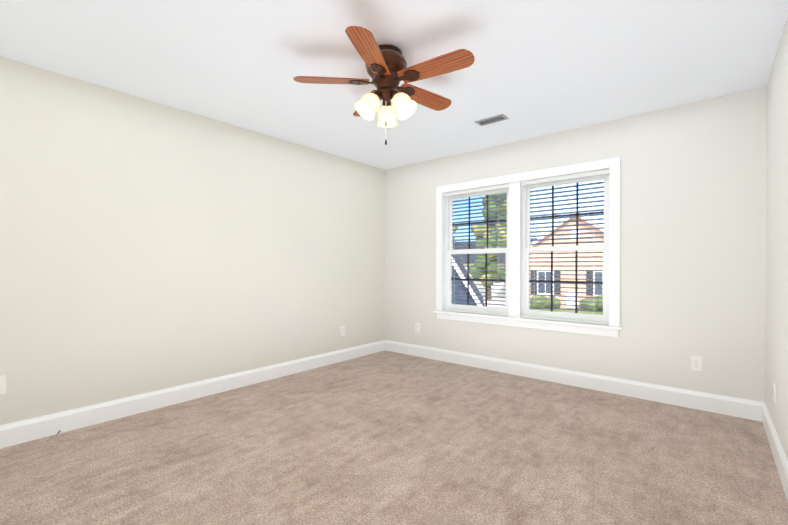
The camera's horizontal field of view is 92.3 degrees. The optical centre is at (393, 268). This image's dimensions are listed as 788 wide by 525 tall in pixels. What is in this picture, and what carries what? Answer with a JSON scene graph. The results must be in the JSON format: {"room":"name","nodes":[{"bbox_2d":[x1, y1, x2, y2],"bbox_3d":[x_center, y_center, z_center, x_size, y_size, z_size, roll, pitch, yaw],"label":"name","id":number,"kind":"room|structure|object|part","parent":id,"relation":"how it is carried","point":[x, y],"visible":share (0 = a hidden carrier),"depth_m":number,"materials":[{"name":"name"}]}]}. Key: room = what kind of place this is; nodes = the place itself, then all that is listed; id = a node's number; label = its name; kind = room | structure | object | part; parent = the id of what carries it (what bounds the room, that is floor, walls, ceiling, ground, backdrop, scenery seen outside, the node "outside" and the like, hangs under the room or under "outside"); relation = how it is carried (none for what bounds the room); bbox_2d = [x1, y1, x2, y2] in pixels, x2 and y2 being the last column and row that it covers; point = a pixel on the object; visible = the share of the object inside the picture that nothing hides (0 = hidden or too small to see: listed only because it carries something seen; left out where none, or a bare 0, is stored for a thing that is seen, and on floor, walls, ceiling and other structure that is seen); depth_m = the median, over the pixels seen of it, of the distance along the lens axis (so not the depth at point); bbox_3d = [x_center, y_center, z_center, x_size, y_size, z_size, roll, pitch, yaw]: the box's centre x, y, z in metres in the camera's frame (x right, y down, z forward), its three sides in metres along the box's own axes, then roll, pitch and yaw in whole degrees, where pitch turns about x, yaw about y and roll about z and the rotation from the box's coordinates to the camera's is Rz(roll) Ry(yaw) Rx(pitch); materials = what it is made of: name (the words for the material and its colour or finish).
{"room":"empty bedroom","nodes":[
{"label":"empty bedroom","id":0,"kind":"room"},
{"bbox_2d":[0,56,384,424],"bbox_3d":[-1.576,-0.109,3.525,0.160,2.440,4.340,0,0,40],"label":"wall","id":1,"kind":"structure","parent":0,"point":[146,246],"depth_m":3.03,"materials":[{"name":"paint"}]},
{"bbox_2d":[0,375,5,394],"bbox_3d":[-2.459,0.727,2.350,0.009,0.117,0.072,0,0,40],"label":"electrical outlet","id":2,"kind":"object","parent":1,"relation":"attached to","point":[2,384],"visible":1,"depth_m":2.37,"materials":[{"name":"white plastic"}]},
{"bbox_2d":[0,340,384,448],"bbox_3d":[-1.509,1.041,3.474,0.016,0.140,4.340,0,0,40],"label":"baseboard","id":3,"kind":"structure","parent":1,"relation":"attached to","point":[19,432],"depth_m":3.02,"materials":[{"name":"white wood"}]},
{"bbox_2d":[340,326,344,335],"bbox_3d":[-0.616,0.746,4.537,0.009,0.117,0.072,0,0,40],"label":"electrical outlet","id":4,"kind":"object","parent":1,"relation":"attached to","point":[342,330],"visible":1,"depth_m":4.53,"materials":[{"name":"white plastic"}]},
{"bbox_2d":[0,350,787,524],"bbox_3d":[-0.104,1.177,2.291,4.010,0.120,4.660,0,0,40],"label":"floor","id":5,"kind":"structure","parent":0,"point":[385,437],"depth_m":2.22,"materials":[{"name":"carpet"}]},
{"bbox_2d":[0,0,787,169],"bbox_3d":[-0.104,-1.383,2.278,4.010,0.120,4.660,0,0,40],"label":"ceiling","id":6,"kind":"structure","parent":0,"point":[536,68],"depth_m":2.37,"materials":[{"name":"paint"}]},
{"bbox_2d":[293,26,474,144],"bbox_3d":[-0.014,-1.040,2.323,1.058,0.567,1.063,0,0,40],"label":"fan","id":7,"kind":"object","parent":6,"relation":"hanging from","point":[387,70],"visible":1,"depth_m":2.24,"materials":[{"name":"brown wood"}]},
{"bbox_3d":[-0.379,-1.143,2.301,0.454,0.034,0.137,0,0,-4],"label":"blade","id":8,"kind":"part","parent":7,"relation":"part of","materials":[{"name":"brown wood"}]},
{"bbox_3d":[-0.171,-1.145,2.632,0.137,0.034,0.454,0,0,-22],"label":"blade","id":9,"kind":"part","parent":7,"relation":"part of","materials":[{"name":"brown wood"}]},
{"bbox_3d":[-0.156,-0.976,2.265,0.154,0.156,0.140,0,0,-28],"label":"lamp shade","id":10,"kind":"part","parent":7,"relation":"part of","materials":[{"name":"beige glass"}]},
{"bbox_3d":[-0.128,-1.142,2.001,0.137,0.034,0.454,0,0,14],"label":"blade","id":11,"kind":"part","parent":7,"relation":"part of","materials":[{"name":"brown wood"}]},
{"bbox_2d":[373,91,380,99],"bbox_3d":[-0.102,-1.048,2.294,0.069,0.058,0.056,0,0,-28],"label":"socket","id":12,"kind":"object","parent":7,"relation":"attached to","point":[377,93],"depth_m":2.27,"materials":[{"name":"brown metal"}]},
{"bbox_2d":[382,100,390,105],"bbox_3d":[-0.046,-1.049,2.385,0.056,0.058,0.069,0,0,2],"label":"socket","id":13,"kind":"object","parent":7,"relation":"attached to","point":[388,103],"depth_m":2.37,"materials":[{"name":"brown metal"}]},
{"bbox_3d":[-0.047,-1.205,2.323,0.250,0.236,0.250,0,0,40],"label":"motor","id":14,"kind":"part","parent":7,"relation":"part of","materials":[{"name":"brown metal"}]},
{"bbox_3d":[-0.044,-0.977,2.448,0.140,0.156,0.154,0,0,2],"label":"lamp shade","id":15,"kind":"part","parent":7,"relation":"part of","materials":[{"name":"beige glass"}]},
{"bbox_2d":[391,90,398,97],"bbox_3d":[0.005,-1.048,2.291,0.069,0.058,0.056,0,0,32],"label":"socket","id":16,"kind":"object","parent":7,"relation":"attached to","point":[393,92],"depth_m":2.27,"materials":[{"name":"brown metal"}]},
{"bbox_3d":[0.058,-0.976,2.259,0.154,0.156,0.140,0,0,32],"label":"lamp shade","id":17,"kind":"part","parent":7,"relation":"part of","materials":[{"name":"beige glass"}]},
{"bbox_3d":[0.207,-1.144,2.536,0.454,0.034,0.137,0,0,-40],"label":"blade","id":18,"kind":"part","parent":7,"relation":"part of","materials":[{"name":"brown wood"}]},
{"bbox_3d":[0.234,-1.142,2.147,0.454,0.034,0.137,0,0,32],"label":"blade","id":19,"kind":"part","parent":7,"relation":"part of","materials":[{"name":"brown wood"}]},
{"bbox_2d":[475,114,508,125],"bbox_3d":[0.870,-1.324,3.380,0.270,0.008,0.130,0,0,40],"label":"ceiling vent","id":20,"kind":"object","parent":6,"relation":"in","point":[493,119],"visible":1,"depth_m":3.37,"materials":[{"name":"grey metal"}]},
{"bbox_2d":[385,86,766,401],"bbox_3d":[1.346,-0.111,4.005,4.010,2.440,0.160,0,0,40],"label":"wall","id":21,"kind":"structure","parent":0,"point":[693,231],"depth_m":3.17,"materials":[{"name":"paint"}]},
{"bbox_2d":[415,323,419,332],"bbox_3d":[0.297,0.745,4.782,0.072,0.117,0.009,0,0,40],"label":"electrical outlet","id":22,"kind":"object","parent":21,"relation":"attached to","point":[417,327],"visible":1,"depth_m":4.78,"materials":[{"name":"white plastic"}]},
{"bbox_2d":[433,157,622,337],"bbox_3d":[1.302,-0.193,4.022,1.980,1.597,0.220,0,0,40],"label":"window","id":23,"kind":"structure","parent":21,"relation":"in","point":[613,327],"depth_m":3.95,"materials":[{"name":"white wood"}]},
{"bbox_2d":[444,184,508,315],"bbox_3d":[0.939,-0.202,4.325,0.813,1.409,0.121,0,0,40],"label":"window blind","id":24,"kind":"object","parent":23,"relation":"attached to","point":[484,189],"visible":0.98,"depth_m":4.33,"materials":[{"name":"white plastic"}]},
{"bbox_3d":[0.966,-0.201,4.357,0.825,1.415,0.060,0,0,40],"label":"left window sash","id":25,"kind":"part","parent":23,"relation":"part of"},
{"bbox_2d":[451,253,505,306],"bbox_3d":[0.952,0.124,4.343,0.689,0.604,0.003,0,0,40],"label":"window grille","id":26,"kind":"object","parent":23,"relation":"attached to","point":[485,279],"depth_m":4.29,"materials":[{"name":"black metal"}]},
{"bbox_3d":[0.970,-0.207,4.362,0.697,1.275,0.031,0,0,40],"label":"glass","id":27,"kind":"part","parent":23,"relation":"part of","materials":[{"name":"clear glass"}]},
{"bbox_2d":[452,195,506,248],"bbox_3d":[0.970,-0.532,4.361,0.689,0.616,0.003,0,0,40],"label":"window grille","id":28,"kind":"object","parent":23,"relation":"attached to","point":[487,221],"depth_m":4.33,"materials":[{"name":"black metal"}]},
{"bbox_2d":[521,169,608,324],"bbox_3d":[1.661,-0.199,3.716,0.813,1.409,0.121,0,0,40],"label":"window blind","id":29,"kind":"object","parent":23,"relation":"attached to","point":[568,177],"visible":1,"depth_m":3.72,"materials":[{"name":"white plastic"}]},
{"bbox_3d":[1.689,-0.198,3.749,0.825,1.415,0.060,0,0,40],"label":"right window sash","id":30,"kind":"part","parent":23,"relation":"part of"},
{"bbox_2d":[529,251,602,312],"bbox_3d":[1.675,0.127,3.734,0.689,0.604,0.003,0,0,40],"label":"window grille","id":31,"kind":"object","parent":23,"relation":"attached to","point":[576,252],"depth_m":3.67,"materials":[{"name":"black metal"}]},
{"bbox_3d":[1.692,-0.204,3.753,0.697,1.275,0.031,0,0,40],"label":"glass","id":32,"kind":"part","parent":23,"relation":"part of","materials":[{"name":"clear glass"}]},
{"bbox_2d":[530,182,603,245],"bbox_3d":[1.693,-0.529,3.752,0.689,0.616,0.003,0,0,40],"label":"window grille","id":33,"kind":"object","parent":23,"relation":"attached to","point":[577,184],"depth_m":3.71,"materials":[{"name":"black metal"}]},
{"bbox_2d":[385,340,763,421],"bbox_3d":[1.289,1.039,3.944,3.690,0.140,0.016,0,0,40],"label":"baseboard","id":34,"kind":"structure","parent":21,"relation":"attached to","point":[732,406],"depth_m":3.43,"materials":[{"name":"white"}]},
{"bbox_2d":[691,356,702,371],"bbox_3d":[2.404,0.753,3.007,0.072,0.117,0.009,0,0,40],"label":"electrical outlet","id":35,"kind":"object","parent":21,"relation":"attached to","point":[696,363],"visible":1,"depth_m":3.00,"materials":[{"name":"white plastic"}]},
{"bbox_2d":[765,16,787,460],"bbox_3d":[1.368,-0.097,1.044,0.160,2.440,4.340,0,0,40],"label":"wall","id":36,"kind":"structure","parent":0,"point":[776,340],"depth_m":2.24,"materials":[{"name":"paint"}]},
{"bbox_2d":[773,382,775,403],"bbox_3d":[2.321,0.757,2.311,0.009,0.117,0.072,0,0,40],"label":"electrical outlet","id":37,"kind":"object","parent":36,"relation":"attached to","point":[774,392],"visible":1,"depth_m":2.29,"materials":[{"name":"white plastic"}]},
{"bbox_2d":[762,402,787,501],"bbox_3d":[1.301,1.053,1.107,0.016,0.140,4.340,0,0,40],"label":"baseboard","id":38,"kind":"structure","parent":36,"relation":"attached to","point":[780,459],"depth_m":2.16,"materials":[{"name":"white"}]},
{"label":"outside","id":39,"kind":"structure","parent":0,"visible":0},
{"bbox_2d":[482,295,602,314],"bbox_3d":[15.209,2.388,38.861,160.000,0.300,160.000,0,0,40],"label":"ground","id":40,"kind":"structure","parent":39,"point":[573,311],"depth_m":20.64,"materials":[{"name":"green plant"}]},
{"bbox_2d":[452,265,477,305],"bbox_3d":[2.010,0.656,14.806,2.520,3.400,6.000,0,0,12],"label":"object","id":41,"kind":"object","parent":40,"relation":"on","point":[459,289],"depth_m":11.73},
{"bbox_2d":[452,249,484,305],"bbox_3d":[2.010,0.093,14.803,2.920,2.435,6.400,0,0,12],"label":"shingles","id":42,"kind":"object","parent":41,"relation":"on","point":[461,264],"depth_m":13.63,"materials":[{"name":"grey"}]},
{"bbox_2d":[452,257,481,305],"bbox_3d":[1.335,0.204,11.655,2.920,2.605,0.040,0,0,12],"label":"rake","id":43,"kind":"object","parent":42,"relation":"attached to","point":[464,282],"depth_m":11.46,"materials":[{"name":"white"}]},
{"bbox_2d":[463,263,505,296],"bbox_3d":[9.738,-0.196,35.612,9.800,4.900,8.000,0,0,40],"label":"house","id":44,"kind":"structure","parent":40,"relation":"on","point":[494,287],"depth_m":31.46,"materials":[{"name":"white"}]},
{"bbox_2d":[453,238,536,263],"bbox_3d":[9.738,-1.596,35.606,10.600,2.260,8.800,0,0,40],"label":"shingles","id":45,"kind":"object","parent":44,"relation":"on","point":[501,256],"depth_m":34.18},
{"bbox_2d":[478,247,493,299],"bbox_3d":[7.024,0.281,28.241,1.845,4.017,1.869,0,0,40],"label":"trunk","id":46,"kind":"object","parent":40,"relation":"on","point":[488,294],"depth_m":27.93,"materials":[{"name":"brown wood"}]},
{"bbox_2d":[469,265,484,278],"bbox_3d":[6.247,0.271,28.380,1.433,1.324,1.455,0,0,40],"label":"tree","id":47,"kind":"object","parent":46,"relation":"attached to","point":[474,275],"depth_m":28.02,"materials":[{"name":"green plant"}]},
{"bbox_2d":[473,256,489,267],"bbox_3d":[6.473,-0.501,27.806,1.164,0.947,1.130,0,0,40],"label":"tree","id":48,"kind":"object","parent":46,"relation":"attached to","point":[481,260],"depth_m":27.45,"materials":[{"name":"green plant"}]},
{"bbox_2d":[476,240,488,248],"bbox_3d":[6.698,-1.862,28.132,1.092,0.744,1.016,0,0,40],"label":"tree","id":49,"kind":"object","parent":46,"relation":"attached to","point":[480,244],"depth_m":27.83,"materials":[{"name":"green plant"}]},
{"bbox_2d":[479,274,496,286],"bbox_3d":[6.911,0.805,27.925,1.259,1.066,1.292,0,0,40],"label":"tree","id":50,"kind":"object","parent":46,"relation":"attached to","point":[490,283],"depth_m":27.55,"materials":[{"name":"green plant"}]},
{"bbox_2d":[485,244,496,257],"bbox_3d":[7.008,-1.282,27.556,1.102,1.034,0.984,0,0,40],"label":"tree","id":51,"kind":"object","parent":46,"relation":"attached to","point":[488,256],"depth_m":27.25,"materials":[{"name":"green plant"}]},
{"bbox_2d":[483,263,499,274],"bbox_3d":[7.189,-0.037,27.871,1.161,1.098,1.066,0,0,40],"label":"tree","id":52,"kind":"object","parent":46,"relation":"attached to","point":[489,264],"depth_m":27.52,"materials":[{"name":"green plant"}]},
{"bbox_2d":[488,236,498,244],"bbox_3d":[7.245,-2.057,27.791,0.855,0.752,0.920,0,0,40],"label":"tree","id":53,"kind":"object","parent":46,"relation":"attached to","point":[493,240],"depth_m":27.55,"materials":[{"name":"green plant"}]},
{"bbox_2d":[495,267,505,282],"bbox_3d":[7.933,0.490,28.297,1.239,1.190,1.225,0,0,40],"label":"tree","id":54,"kind":"object","parent":46,"relation":"attached to","point":[498,275],"depth_m":27.90,"materials":[{"name":"green plant"}]},
{"bbox_2d":[483,297,505,307],"bbox_3d":[0.552,2.308,21.461,100.000,0.030,22.500,0,0,40],"label":"driveway","id":55,"kind":"structure","parent":40,"relation":"on","point":[494,302],"depth_m":25.55,"materials":[{"name":"white concrete"}]},
{"bbox_2d":[530,210,603,310],"bbox_3d":[15.810,-0.488,24.253,13.300,5.764,11.899,0,0,26],"label":"house","id":56,"kind":"structure","parent":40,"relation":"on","point":[569,276],"depth_m":21.93,"materials":[{"name":"orange"}]},
{"bbox_3d":[9.986,-2.463,38.029,3.434,9.410,3.455,0,0,40],"label":"trunk","id":57,"kind":"object","parent":40,"relation":"on","visible":0},
{"bbox_2d":[471,224,490,240],"bbox_3d":[8.797,-3.693,37.714,2.152,1.998,2.139,0,0,40],"label":"tree","id":58,"kind":"object","parent":57,"relation":"attached to","point":[479,230],"depth_m":37.12,"materials":[{"name":"yellow plant"}]},
{"bbox_2d":[482,203,499,220],"bbox_3d":[9.702,-5.509,37.192,1.961,1.864,1.918,0,0,40],"label":"tree","id":59,"kind":"object","parent":57,"relation":"attached to","point":[492,217],"depth_m":36.49,"materials":[{"name":"green plant"}]},
{"bbox_2d":[482,195,500,206],"bbox_3d":[9.898,-6.691,38.032,2.087,1.827,1.905,0,0,40],"label":"tree","id":60,"kind":"object","parent":57,"relation":"attached to","point":[491,201],"depth_m":37.41,"materials":[{"name":"green plant"}]},
{"bbox_2d":[491,193,506,202],"bbox_3d":[10.225,-7.276,37.331,1.820,1.751,2.100,0,0,40],"label":"tree","id":61,"kind":"object","parent":57,"relation":"attached to","point":[501,197],"depth_m":36.77,"materials":[{"name":"green plant"}]},
{"bbox_2d":[499,200,506,215],"bbox_3d":[10.851,-6.171,38.245,1.821,1.960,1.719,0,0,40],"label":"tree","id":62,"kind":"object","parent":57,"relation":"attached to","point":[504,208],"depth_m":37.67,"materials":[{"name":"green plant"}]},
{"bbox_3d":[10.027,-0.577,34.674,2.678,5.670,2.702,0,0,40],"label":"trunk","id":63,"kind":"object","parent":40,"relation":"on","visible":0},
{"bbox_2d":[500,235,506,244],"bbox_3d":[10.286,-2.422,33.938,1.515,1.523,1.649,0,0,40],"label":"tree","id":64,"kind":"object","parent":63,"relation":"attached to","point":[504,243],"depth_m":33.55,"materials":[{"name":"green plant"}]}
]}

